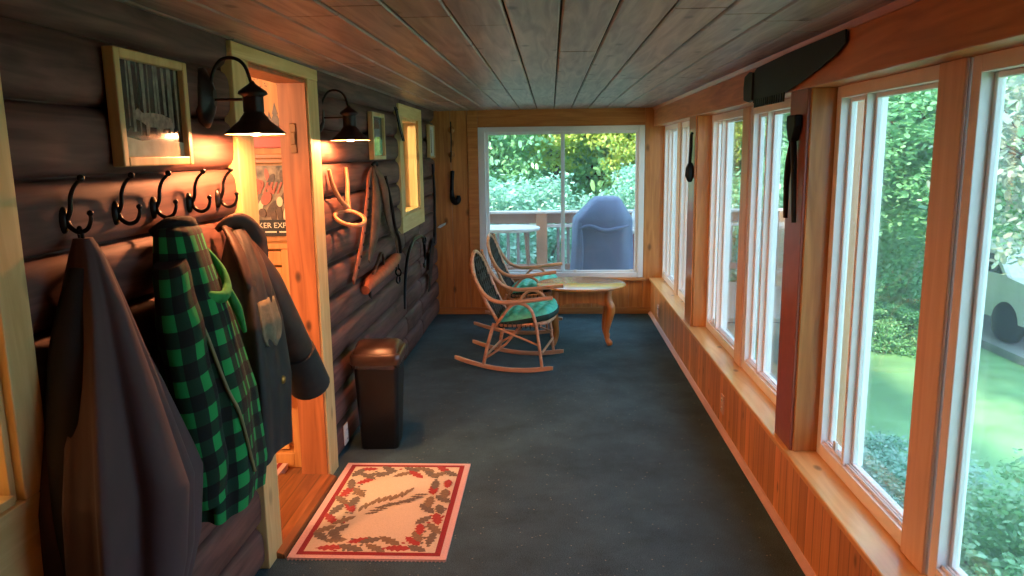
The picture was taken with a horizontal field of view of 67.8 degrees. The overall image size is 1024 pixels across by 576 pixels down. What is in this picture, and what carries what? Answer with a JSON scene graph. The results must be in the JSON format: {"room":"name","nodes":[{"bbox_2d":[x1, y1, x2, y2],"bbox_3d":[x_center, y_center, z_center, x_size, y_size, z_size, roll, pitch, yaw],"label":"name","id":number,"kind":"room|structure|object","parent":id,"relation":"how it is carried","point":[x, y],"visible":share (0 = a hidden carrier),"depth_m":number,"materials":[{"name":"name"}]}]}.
{"room":"sunroom","nodes":[
{"label":"sunroom","id":0,"kind":"room"},
{"bbox_2d":[0,0,438,575],"bbox_3d":[-1.059,0.066,3.236,0.128,2.066,9.235,0,10,3],"label":"wall","id":1,"kind":"structure","parent":0,"point":[52,73],"depth_m":2.23,"materials":[{"name":"brown wood"}]},
{"bbox_2d":[0,77,43,575],"bbox_3d":[-1.171,0.182,1.137,0.161,1.425,1.135,0,10,3],"label":"door frame","id":2,"kind":"structure","parent":1,"relation":"in","point":[21,410],"depth_m":1.64,"materials":[{"name":"brown wood"}]},
{"bbox_2d":[59,174,93,234],"bbox_3d":[-1.036,-0.198,1.813,0.080,0.143,0.040,0,10,3],"label":"coat hook","id":3,"kind":"object","parent":1,"relation":"attached to","point":[65,214],"visible":1,"depth_m":1.81,"materials":[{"name":"black metal"}]},
{"bbox_2d":[38,226,202,575],"bbox_3d":[-0.934,0.378,1.888,0.251,1.064,0.544,0,10,3],"label":"coat","id":4,"kind":"object","parent":3,"relation":"hanging from","point":[121,490],"visible":1,"depth_m":1.75,"materials":[{"name":"fabric"}]},
{"bbox_2d":[111,172,141,225],"bbox_3d":[-1.025,-0.237,2.029,0.080,0.143,0.040,0,10,3],"label":"coat hook","id":5,"kind":"object","parent":1,"relation":"attached to","point":[116,208],"visible":1,"depth_m":2.03,"materials":[{"name":"black metal"}]},
{"bbox_2d":[101,46,193,166],"bbox_3d":[-1.030,-0.507,2.184,0.034,0.309,0.400,0,10,3],"label":"picture frame","id":6,"kind":"object","parent":1,"relation":"attached to","point":[147,97],"visible":1,"depth_m":2.15,"materials":[{"name":"brown wood"}]},
{"bbox_2d":[119,59,184,156],"bbox_3d":[-1.038,-0.507,2.185,0.016,0.265,0.356,0,10,3],"label":"print","id":7,"kind":"object","parent":6,"relation":"attached to","point":[151,91],"depth_m":2.19,"materials":[{"name":"paper"}]},
{"bbox_2d":[150,170,177,218],"bbox_3d":[-1.015,-0.272,2.225,0.080,0.143,0.040,0,10,3],"label":"coat hook","id":8,"kind":"object","parent":1,"relation":"attached to","point":[154,204],"visible":0.98,"depth_m":2.22,"materials":[{"name":"black metal"}]},
{"bbox_2d":[148,216,266,524],"bbox_3d":[-0.920,0.248,2.344,0.239,0.947,0.526,0,10,3],"label":"jacket","id":9,"kind":"object","parent":8,"relation":"hanging from","point":[205,369],"visible":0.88,"depth_m":2.19,"materials":[{"name":"green fabric"}]},
{"bbox_2d":[186,169,211,212],"bbox_3d":[-1.004,-0.311,2.447,0.080,0.143,0.040,0,10,3],"label":"coat hook","id":10,"kind":"object","parent":1,"relation":"attached to","point":[190,199],"visible":1,"depth_m":2.44,"materials":[{"name":"black metal"}]},
{"bbox_2d":[215,167,238,207],"bbox_3d":[-0.993,-0.349,2.658,0.080,0.143,0.040,0,10,3],"label":"coat hook","id":11,"kind":"object","parent":1,"relation":"attached to","point":[219,195],"visible":1,"depth_m":2.66,"materials":[{"name":"black metal"}]},
{"bbox_2d":[214,213,329,465],"bbox_3d":[-0.891,0.142,2.856,0.200,0.868,0.666,1,10,8],"label":"jacket","id":12,"kind":"object","parent":11,"relation":"hanging from","point":[284,361],"visible":0.74,"depth_m":2.67,"materials":[{"name":"grey fabric"}]},
{"bbox_2d":[196,56,285,135],"bbox_3d":[-0.910,-0.646,2.565,0.278,0.262,0.200,0,10,3],"label":"wall lamp","id":13,"kind":"object","parent":1,"relation":"attached to","point":[253,121],"visible":1,"depth_m":2.54,"materials":[{"name":"brown metal"}]},
{"bbox_2d":[221,40,338,568],"bbox_3d":[-1.174,0.037,3.424,0.480,2.060,1.022,0,10,3],"label":"door","id":14,"kind":"structure","parent":1,"relation":"in","point":[289,502],"depth_m":3.67,"materials":[{"name":"wood"}]},
{"bbox_2d":[319,89,369,140],"bbox_3d":[-0.872,-0.884,3.904,0.278,0.262,0.200,0,10,3],"label":"wall lamp","id":15,"kind":"object","parent":1,"relation":"attached to","point":[349,132],"visible":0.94,"depth_m":3.88,"materials":[{"name":"black metal"}]},
{"bbox_2d":[343,422,348,445],"bbox_3d":[-0.930,0.818,4.282,0.012,0.115,0.072,0,10,3],"label":"wall outlet","id":16,"kind":"object","parent":1,"relation":"attached to","point":[345,427],"visible":1,"depth_m":4.26,"materials":[{"name":"white plastic"}]},
{"bbox_2d":[327,167,366,227],"bbox_3d":[-0.870,-0.492,4.124,0.174,0.313,0.353,0,10,3],"label":"rope","id":17,"kind":"object","parent":1,"relation":"attached to","point":[346,204],"visible":1,"depth_m":4.10,"materials":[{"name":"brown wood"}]},
{"bbox_2d":[367,111,385,159],"bbox_3d":[-0.890,-1.001,5.033,0.034,0.303,0.360,0,10,3],"label":"picture frame","id":18,"kind":"object","parent":1,"relation":"attached to","point":[376,121],"visible":1,"depth_m":5.01,"materials":[{"name":"brown wood"}]},
{"bbox_2d":[373,116,382,155],"bbox_3d":[-0.898,-1.001,5.034,0.015,0.259,0.316,0,10,3],"label":"print","id":19,"kind":"object","parent":18,"relation":"attached to","point":[377,120],"depth_m":5.05},
{"bbox_2d":[352,161,401,284],"bbox_3d":[-0.865,-0.474,4.970,0.061,0.702,1.326,0,10,3],"label":"harness","id":20,"kind":"object","parent":1,"relation":"hanging from","point":[387,201],"visible":0.97,"depth_m":4.82,"materials":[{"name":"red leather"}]},
{"bbox_2d":[360,252,401,298],"bbox_3d":[-0.862,-0.095,5.120,0.091,0.294,0.991,0,10,3],"label":"wooden singletree","id":21,"kind":"object","parent":1,"relation":"hanging from","point":[379,273],"visible":1,"depth_m":4.97,"materials":[{"name":"brown wood"}]},
{"bbox_2d":[394,107,404,140],"bbox_3d":[-0.836,-1.224,5.708,0.021,0.245,0.330,0,10,3],"label":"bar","id":22,"kind":"object","parent":1,"relation":"attached to","point":[395,108],"visible":1,"depth_m":5.68,"materials":[{"name":"metal"}]},
{"bbox_2d":[394,103,424,232],"bbox_3d":[-0.906,-1.001,6.356,0.161,0.990,1.020,0,10,3],"label":"window","id":23,"kind":"structure","parent":1,"relation":"in","point":[409,159],"depth_m":6.63,"materials":[{"name":"brown wood"}]},
{"bbox_2d":[403,235,426,308],"bbox_3d":[-0.798,-0.173,6.367,0.042,0.515,0.994,0,10,4],"label":"iron hook","id":24,"kind":"object","parent":1,"relation":"attached to","point":[415,238],"visible":1,"depth_m":6.03,"materials":[{"name":"black metal"}]},
{"bbox_2d":[426,124,434,157],"bbox_3d":[-0.776,-1.402,7.285,0.034,0.306,0.300,0,10,3],"label":"picture frame","id":25,"kind":"object","parent":1,"relation":"attached to","point":[430,131],"visible":1,"depth_m":7.22,"materials":[{"name":"brown wood"}]},
{"bbox_2d":[430,126,433,155],"bbox_3d":[-0.779,-1.402,7.285,0.023,0.286,0.280,0,10,3],"label":"print","id":26,"kind":"object","parent":25,"relation":"attached to","point":[431,127],"depth_m":7.29},
{"bbox_2d":[428,164,435,291],"bbox_3d":[-0.764,-0.582,7.215,0.034,1.160,0.514,0,10,3],"label":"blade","id":27,"kind":"object","parent":1,"relation":"hanging from","point":[431,254],"visible":1,"depth_m":7.36,"materials":[{"name":"metal"}]},
{"bbox_2d":[253,135,293,444],"bbox_3d":[-2.731,-0.240,4.129,3.300,2.400,0.070,0,10,3],"label":"wall partition","id":28,"kind":"structure","parent":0,"point":[256,150],"depth_m":3.94,"materials":[{"name":"brown wood"}]},
{"bbox_2d":[251,77,278,126],"bbox_3d":[-1.280,-0.947,3.883,0.310,0.320,0.010,0,10,3],"label":"print","id":29,"kind":"object","parent":28,"relation":"attached to","point":[270,100],"visible":0.18,"depth_m":3.88,"materials":[{"name":"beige paper"}]},
{"bbox_2d":[253,137,280,147],"bbox_3d":[-1.267,-0.748,3.918,0.290,0.055,0.010,0,10,3],"label":"wall sign","id":30,"kind":"object","parent":28,"relation":"attached to","point":[259,142],"visible":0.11,"depth_m":3.91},
{"bbox_2d":[255,154,281,162],"bbox_3d":[-1.267,-0.666,3.922,0.310,0.048,0.030,0,10,3],"label":"wall ledge","id":31,"kind":"object","parent":28,"relation":"attached to","point":[259,158],"visible":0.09,"depth_m":3.91,"materials":[{"name":"brown wood"}]},
{"bbox_2d":[255,165,286,235],"bbox_3d":[-1.266,-0.452,3.969,0.245,0.365,0.013,0,10,3],"label":"poster","id":32,"kind":"object","parent":28,"relation":"attached to","point":[270,191],"visible":0.62,"depth_m":3.97,"materials":[{"name":"paper"}]},
{"bbox_2d":[285,467,301,473],"bbox_3d":[-2.752,1.125,3.596,3.300,0.100,9.400,0,10,3],"label":"floor","id":33,"kind":"structure","parent":0,"point":[291,470],"depth_m":4.05,"materials":[{"name":"brown wood"}]},
{"bbox_2d":[277,463,287,474],"bbox_3d":[-1.662,1.043,3.592,0.880,0.033,1.030,0,10,3],"label":"runner rug","id":34,"kind":"object","parent":33,"relation":"on","point":[281,467],"visible":0.13,"depth_m":4.03,"materials":[{"name":"fabric"}]},
{"bbox_2d":[267,241,301,466],"bbox_3d":[-1.328,0.367,4.008,0.430,1.210,0.220,0,10,3],"label":"cabinet","id":35,"kind":"object","parent":33,"relation":"on","point":[290,454],"visible":0.05,"depth_m":4.04,"materials":[{"name":"brown wood"}]},
{"bbox_2d":[116,0,896,110],"bbox_3d":[0.065,-0.994,3.041,2.504,0.061,9.335,0,10,3],"label":"ceiling","id":36,"kind":"structure","parent":0,"point":[434,55],"depth_m":2.86,"materials":[{"name":"brown wood"}]},
{"bbox_2d":[255,314,804,575],"bbox_3d":[0.093,1.132,3.394,2.244,0.120,9.285,0,10,3],"label":"floor","id":37,"kind":"structure","parent":0,"point":[606,461],"depth_m":4.14,"materials":[{"name":"carpet"}]},
{"bbox_2d":[350,338,405,448],"bbox_3d":[-0.756,0.596,4.386,0.284,0.612,0.304,-1,10,0],"label":"trash bin","id":38,"kind":"object","parent":37,"relation":"on","point":[377,363],"visible":1,"depth_m":4.27,"materials":[{"name":"black plastic"}]},
{"bbox_2d":[287,463,470,561],"bbox_3d":[-0.579,1.032,3.626,0.664,0.013,0.994,0,10,3],"label":"rug","id":39,"kind":"object","parent":37,"relation":"on","point":[379,512],"visible":1,"depth_m":3.52,"materials":[{"name":"beige fabric"}]},
{"bbox_2d":[455,249,563,372],"bbox_3d":[-0.014,0.152,6.000,0.771,0.901,0.586,2,10,13],"label":"rocking chair","id":40,"kind":"object","parent":37,"relation":"on","point":[520,313],"visible":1,"depth_m":5.84,"materials":[{"name":"wicker"}]},
{"bbox_2d":[499,298,558,327],"bbox_3d":[0.130,0.190,5.973,0.468,0.178,0.507,2,10,13],"label":"seat cushion","id":41,"kind":"object","parent":40,"relation":"on","point":[530,315],"depth_m":5.76,"materials":[{"name":"green fabric"}]},
{"bbox_2d":[474,233,562,334],"bbox_3d":[0.066,-0.062,7.195,0.771,0.901,0.586,1,10,10],"label":"rocking chair","id":42,"kind":"object","parent":37,"relation":"on","point":[496,255],"visible":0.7,"depth_m":7.05,"materials":[{"name":"wicker"}]},
{"bbox_2d":[512,274,557,297],"bbox_3d":[0.212,-0.025,7.176,0.468,0.178,0.507,1,10,10],"label":"seat cushion","id":43,"kind":"object","parent":42,"relation":"on","point":[528,281],"depth_m":6.98,"materials":[{"name":"green fabric"}]},
{"bbox_2d":[536,276,625,345],"bbox_3d":[0.601,0.212,6.659,0.774,0.524,0.705,0,10,3],"label":"side table","id":44,"kind":"object","parent":37,"relation":"on","point":[576,290],"visible":0.78,"depth_m":6.49,"materials":[{"name":"brown wood"}]},
{"bbox_2d":[430,107,664,307],"bbox_3d":[0.400,-0.764,7.761,2.424,2.076,0.100,0,10,3],"label":"wall","id":45,"kind":"structure","parent":0,"point":[457,289],"depth_m":7.73,"materials":[{"name":"brown wood"}]},
{"bbox_2d":[447,122,454,161],"bbox_3d":[-0.607,-1.457,7.618,0.071,0.401,0.039,0,10,3],"label":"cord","id":46,"kind":"object","parent":45,"relation":"hanging from","point":[451,154],"visible":1,"depth_m":7.60,"materials":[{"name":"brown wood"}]},
{"bbox_2d":[450,170,460,204],"bbox_3d":[-0.572,-1.008,7.681,0.116,0.349,0.070,0,10,3],"label":"scoop","id":47,"kind":"object","parent":45,"relation":"hanging from","point":[457,200],"visible":1,"depth_m":7.67,"materials":[{"name":"metal"}]},
{"bbox_2d":[438,307,650,313],"bbox_3d":[0.321,0.234,7.885,2.204,0.070,0.014,0,10,3],"label":"baseboard","id":48,"kind":"structure","parent":45,"relation":"attached to","point":[466,310],"depth_m":7.86,"materials":[{"name":"brown wood"}]},
{"bbox_2d":[467,107,644,279],"bbox_3d":[0.443,-0.940,7.721,1.761,1.716,0.112,0,10,3],"label":"trim","id":49,"kind":"structure","parent":45,"relation":"attached to","point":[596,116],"depth_m":7.56,"materials":[{"name":"brown wood"}]},
{"bbox_2d":[478,125,644,277],"bbox_3d":[0.497,-0.864,7.731,1.656,1.520,0.114,0,10,3],"label":"window","id":50,"kind":"structure","parent":45,"relation":"in","point":[483,132],"depth_m":7.66,"materials":[{"name":"white plastic"}]},
{"bbox_2d":[493,277,644,280],"bbox_3d":[0.499,-0.090,7.810,1.706,0.030,0.070,0,10,3],"label":"trim","id":51,"kind":"structure","parent":45,"relation":"attached to","point":[617,278],"depth_m":7.75,"materials":[{"name":"brown wood"}]},
{"bbox_2d":[652,0,921,109],"bbox_3d":[1.155,-0.950,2.942,0.018,0.022,9.235,0,10,3],"label":"trim","id":52,"kind":"structure","parent":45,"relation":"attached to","point":[894,6],"depth_m":2.86,"materials":[{"name":"brown wood"}]},
{"bbox_2d":[650,283,875,575],"bbox_3d":[1.231,0.146,3.185,0.100,1.905,9.335,0,10,3],"label":"wall","id":53,"kind":"structure","parent":0,"point":[823,544],"depth_m":3.52,"materials":[{"name":"brown wood"}]},
{"bbox_2d":[662,122,681,294],"bbox_3d":[1.527,-0.765,7.154,0.085,1.509,0.982,0,10,4],"label":"window","id":54,"kind":"structure","parent":53,"relation":"in","point":[673,133],"depth_m":7.33,"materials":[{"name":"beige plastic"}]},
{"bbox_2d":[678,121,689,302],"bbox_3d":[1.483,-0.591,6.177,0.080,1.509,0.982,0,10,3],"label":"window","id":55,"kind":"structure","parent":53,"relation":"in","point":[685,125],"depth_m":6.58,"materials":[{"name":"beige plastic"}]},
{"bbox_2d":[685,132,693,181],"bbox_3d":[1.269,-0.929,5.417,0.055,0.352,0.068,7,13,38],"label":"ladle","id":56,"kind":"object","parent":53,"relation":"hanging from","point":[689,172],"visible":1,"depth_m":5.42,"materials":[{"name":"metal"}]},
{"bbox_2d":[684,115,712,326],"bbox_3d":[1.422,-0.482,5.568,0.240,1.509,0.260,0,10,3],"label":"trim","id":57,"kind":"structure","parent":53,"relation":"attached to","point":[698,205],"depth_m":5.47,"materials":[{"name":"brown wood"}]},
{"bbox_2d":[720,393,724,414],"bbox_3d":[1.247,0.689,4.525,0.012,0.115,0.072,0,10,3],"label":"wall outlet","id":58,"kind":"object","parent":53,"relation":"attached to","point":[722,395],"visible":1,"depth_m":4.51,"materials":[{"name":"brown plastic"}]},
{"bbox_2d":[706,107,751,366],"bbox_3d":[1.414,-0.366,4.918,0.085,1.509,1.060,0,10,4],"label":"window","id":59,"kind":"structure","parent":53,"relation":"in","point":[723,123],"depth_m":5.10,"materials":[{"name":"beige plastic"}]},
{"bbox_2d":[648,311,815,575],"bbox_3d":[1.179,1.058,3.300,0.024,0.030,9.235,0,10,3],"label":"baseboard","id":60,"kind":"structure","parent":53,"relation":"attached to","point":[800,558],"depth_m":3.91,"materials":[{"name":"brown wood"}]},
{"bbox_2d":[742,98,790,404],"bbox_3d":[1.365,-0.178,3.865,0.080,1.509,1.059,0,10,3],"label":"window","id":61,"kind":"structure","parent":53,"relation":"in","point":[759,369],"depth_m":4.16,"materials":[{"name":"beige plastic"}]},
{"bbox_2d":[649,277,927,575],"bbox_3d":[1.295,0.715,3.232,0.262,0.026,9.235,0,10,3],"label":"window sill","id":62,"kind":"structure","parent":53,"relation":"attached to","point":[874,544],"depth_m":3.00,"materials":[{"name":"brown wood"}]},
{"bbox_2d":[783,114,802,222],"bbox_3d":[1.158,-0.493,3.158,0.033,0.436,0.137,0,10,3],"label":"tongs","id":63,"kind":"object","parent":53,"relation":"hanging from","point":[794,122],"visible":1,"depth_m":3.12,"materials":[{"name":"metal"}]},
{"bbox_2d":[743,29,846,107],"bbox_3d":[1.165,-0.898,3.261,0.018,0.196,1.355,0,10,3],"label":"saw","id":64,"kind":"object","parent":53,"relation":"attached to","point":[769,83],"visible":1,"depth_m":3.21,"materials":[{"name":"metal"}]},
{"bbox_2d":[775,87,864,450],"bbox_3d":[1.303,-0.065,3.233,0.240,1.509,0.230,0,10,3],"label":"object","id":65,"kind":"structure","parent":53,"relation":"attached to","point":[806,241],"depth_m":3.15,"materials":[{"name":"brown wood"}]},
{"bbox_2d":[654,0,1023,125],"bbox_3d":[1.292,-0.886,2.998,0.250,0.191,9.335,0,10,3],"label":"trim","id":66,"kind":"structure","parent":53,"relation":"attached to","point":[924,33],"depth_m":2.21,"materials":[{"name":"brown wood"}]},
{"bbox_2d":[816,57,973,574],"bbox_3d":[1.298,0.040,2.644,0.085,1.509,0.965,0,10,4],"label":"window","id":67,"kind":"structure","parent":53,"relation":"in","point":[910,527],"depth_m":2.61,"materials":[{"name":"white wood"}]},
{"bbox_2d":[928,45,1023,575],"bbox_3d":[1.254,0.211,1.685,0.080,1.509,0.964,0,10,3],"label":"window","id":68,"kind":"structure","parent":53,"relation":"in","point":[991,71],"depth_m":2.10,"materials":[{"name":"beige plastic"}]},
{"label":"outside","id":69,"kind":"structure","parent":0,"visible":0},
{"bbox_2d":[492,208,1023,518],"bbox_3d":[9.846,-0.157,19.812,80.000,0.991,90.000,0,10,3],"label":"ground","id":70,"kind":"structure","parent":69,"point":[998,422],"depth_m":9.10,"materials":[{"name":"green plant"}]},
{"bbox_2d":[488,134,553,208],"bbox_3d":[-1.678,-2.774,15.295,5.450,6.482,4.967,-7,12,-33],"label":"tree","id":71,"kind":"object","parent":70,"relation":"on","point":[504,147],"visible":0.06,"depth_m":14.78,"materials":[{"name":"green plant"}]},
{"bbox_2d":[489,169,594,263],"bbox_3d":[0.011,-0.247,11.714,3.929,3.134,3.018,-8,12,-34],"label":"shrub","id":72,"kind":"object","parent":70,"relation":"on","point":[505,199],"visible":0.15,"depth_m":11.21,"materials":[{"name":"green plant"}]},
{"bbox_2d":[492,133,611,201],"bbox_3d":[0.967,-3.338,17.066,5.187,6.890,4.829,9,14,43],"label":"tree","id":73,"kind":"object","parent":70,"relation":"on","point":[554,160],"visible":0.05,"depth_m":16.70,"materials":[{"name":"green plant"}]},
{"bbox_2d":[493,129,738,248],"bbox_3d":[2.040,-5.032,20.525,6.559,11.057,11.921,-6,12,-29],"label":"tree","id":74,"kind":"object","parent":70,"relation":"on","point":[593,182],"visible":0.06,"depth_m":17.60,"materials":[{"name":"green plant"}]},
{"bbox_2d":[565,162,738,281],"bbox_3d":[2.275,-0.427,11.991,2.995,3.242,3.692,-6,11,-25],"label":"shrub","id":75,"kind":"object","parent":70,"relation":"on","point":[626,193],"visible":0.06,"depth_m":11.37,"materials":[{"name":"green plant"}]},
{"bbox_2d":[578,119,766,194],"bbox_3d":[3.374,-3.111,16.156,4.333,6.700,4.490,4,11,25],"label":"tree","id":76,"kind":"object","parent":70,"relation":"on","point":[628,149],"visible":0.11,"depth_m":15.76,"materials":[{"name":"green plant"}]},
{"bbox_2d":[726,282,781,380],"bbox_3d":[0.392,0.777,9.252,6.200,1.320,2.250,0,10,3],"label":"deck","id":77,"kind":"object","parent":70,"relation":"on","point":[731,302],"visible":0.04,"depth_m":8.87,"materials":[{"name":"grey wood"}]},
{"bbox_2d":[490,224,539,269],"bbox_3d":[-0.034,-0.266,8.854,0.720,0.888,0.612,0,10,3],"label":"table","id":78,"kind":"object","parent":77,"relation":"on","point":[509,228],"visible":0.45,"depth_m":8.62,"materials":[{"name":"white plastic"}]},
{"bbox_2d":[570,195,632,269],"bbox_3d":[1.030,-0.443,8.795,0.745,1.225,0.622,0,10,3],"label":"covered grill","id":79,"kind":"object","parent":77,"relation":"on","point":[602,229],"visible":0.64,"depth_m":8.54,"materials":[{"name":"fabric"}]},
{"bbox_2d":[633,227,633,269],"bbox_3d":[1.617,-0.315,9.219,0.460,0.810,0.440,0,10,3],"label":"box","id":80,"kind":"object","parent":77,"relation":"on","point":[633,227],"visible":0.02,"depth_m":9.00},
{"bbox_2d":[631,209,634,226],"bbox_3d":[1.550,-0.829,9.130,0.250,0.233,0.250,0,10,3],"label":"pot","id":81,"kind":"object","parent":80,"relation":"on","point":[633,213],"visible":0.13,"depth_m":9.08,"materials":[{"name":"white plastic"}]},
{"bbox_2d":[490,208,784,285],"bbox_3d":[0.420,-0.508,9.896,6.200,0.985,0.160,0,10,3],"label":"deck railing","id":82,"kind":"object","parent":77,"relation":"on","point":[541,218],"visible":0.16,"depth_m":9.80,"materials":[{"name":"white wood"}]},
{"bbox_2d":[732,113,789,200],"bbox_3d":[5.961,-4.442,19.177,6.178,9.288,6.371,6,12,34],"label":"tree","id":83,"kind":"object","parent":70,"relation":"on","point":[784,129],"visible":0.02,"depth_m":17.36,"materials":[{"name":"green plant"}]},
{"bbox_2d":[728,133,925,335],"bbox_3d":[4.915,-0.758,12.199,3.849,3.538,3.256,5,12,31],"label":"shrub","id":84,"kind":"object","parent":70,"relation":"on","point":[888,256],"visible":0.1,"depth_m":11.47,"materials":[{"name":"green plant"}]},
{"bbox_2d":[871,265,922,358],"bbox_3d":[6.039,0.399,11.872,2.206,1.548,2.052,-8,13,-37],"label":"shrub","id":85,"kind":"object","parent":70,"relation":"on","point":[891,340],"visible":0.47,"depth_m":11.38,"materials":[{"name":"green plant"}]},
{"bbox_2d":[861,426,1012,528],"bbox_3d":[2.786,1.661,5.696,1.924,1.081,1.693,7,13,37],"label":"shrub","id":86,"kind":"object","parent":70,"relation":"on","point":[891,477],"visible":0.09,"depth_m":5.48,"materials":[{"name":"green plant"}]},
{"bbox_2d":[879,75,1023,247],"bbox_3d":[5.499,-0.887,9.366,3.899,4.637,4.393,-1,10,-2],"label":"tree","id":87,"kind":"object","parent":70,"relation":"on","point":[903,189],"visible":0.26,"depth_m":8.61,"materials":[{"name":"green plant"}]},
{"bbox_2d":[894,132,1022,247],"bbox_3d":[14.523,-4.605,22.856,9.807,8.846,9.122,-2,10,-8],"label":"tree","id":88,"kind":"object","parent":70,"relation":"on","point":[1005,132],"visible":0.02,"depth_m":22.52,"materials":[{"name":"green plant"}]},
{"bbox_2d":[901,448,1023,575],"bbox_3d":[2.928,1.705,3.911,1.738,1.659,2.196,-6,11,-27],"label":"shrub","id":89,"kind":"object","parent":70,"relation":"on","point":[992,545],"visible":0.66,"depth_m":3.95,"materials":[{"name":"green plant"}]},
{"bbox_2d":[918,75,1023,275],"bbox_3d":[4.559,-0.045,6.368,2.207,4.044,2.453,5,12,30],"label":"tree","id":90,"kind":"object","parent":70,"relation":"on","point":[1014,168],"visible":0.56,"depth_m":6.29,"materials":[{"name":"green plant"}]},
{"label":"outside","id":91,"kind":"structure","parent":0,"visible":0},
{"bbox_2d":[901,301,1023,365],"bbox_3d":[9.742,-1.408,24.680,3.500,0.170,70.000,0,10,3],"label":"road","id":92,"kind":"structure","parent":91,"point":[1014,352],"depth_m":11.62,"materials":[{"name":"grey asphalt"}]},
{"bbox_2d":[905,236,1023,342],"bbox_3d":[8.442,-0.102,12.977,1.760,1.450,4.300,-1,10,0],"label":"car","id":93,"kind":"object","parent":92,"relation":"on","point":[1004,299],"visible":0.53,"depth_m":11.76,"materials":[{"name":"white paint"}]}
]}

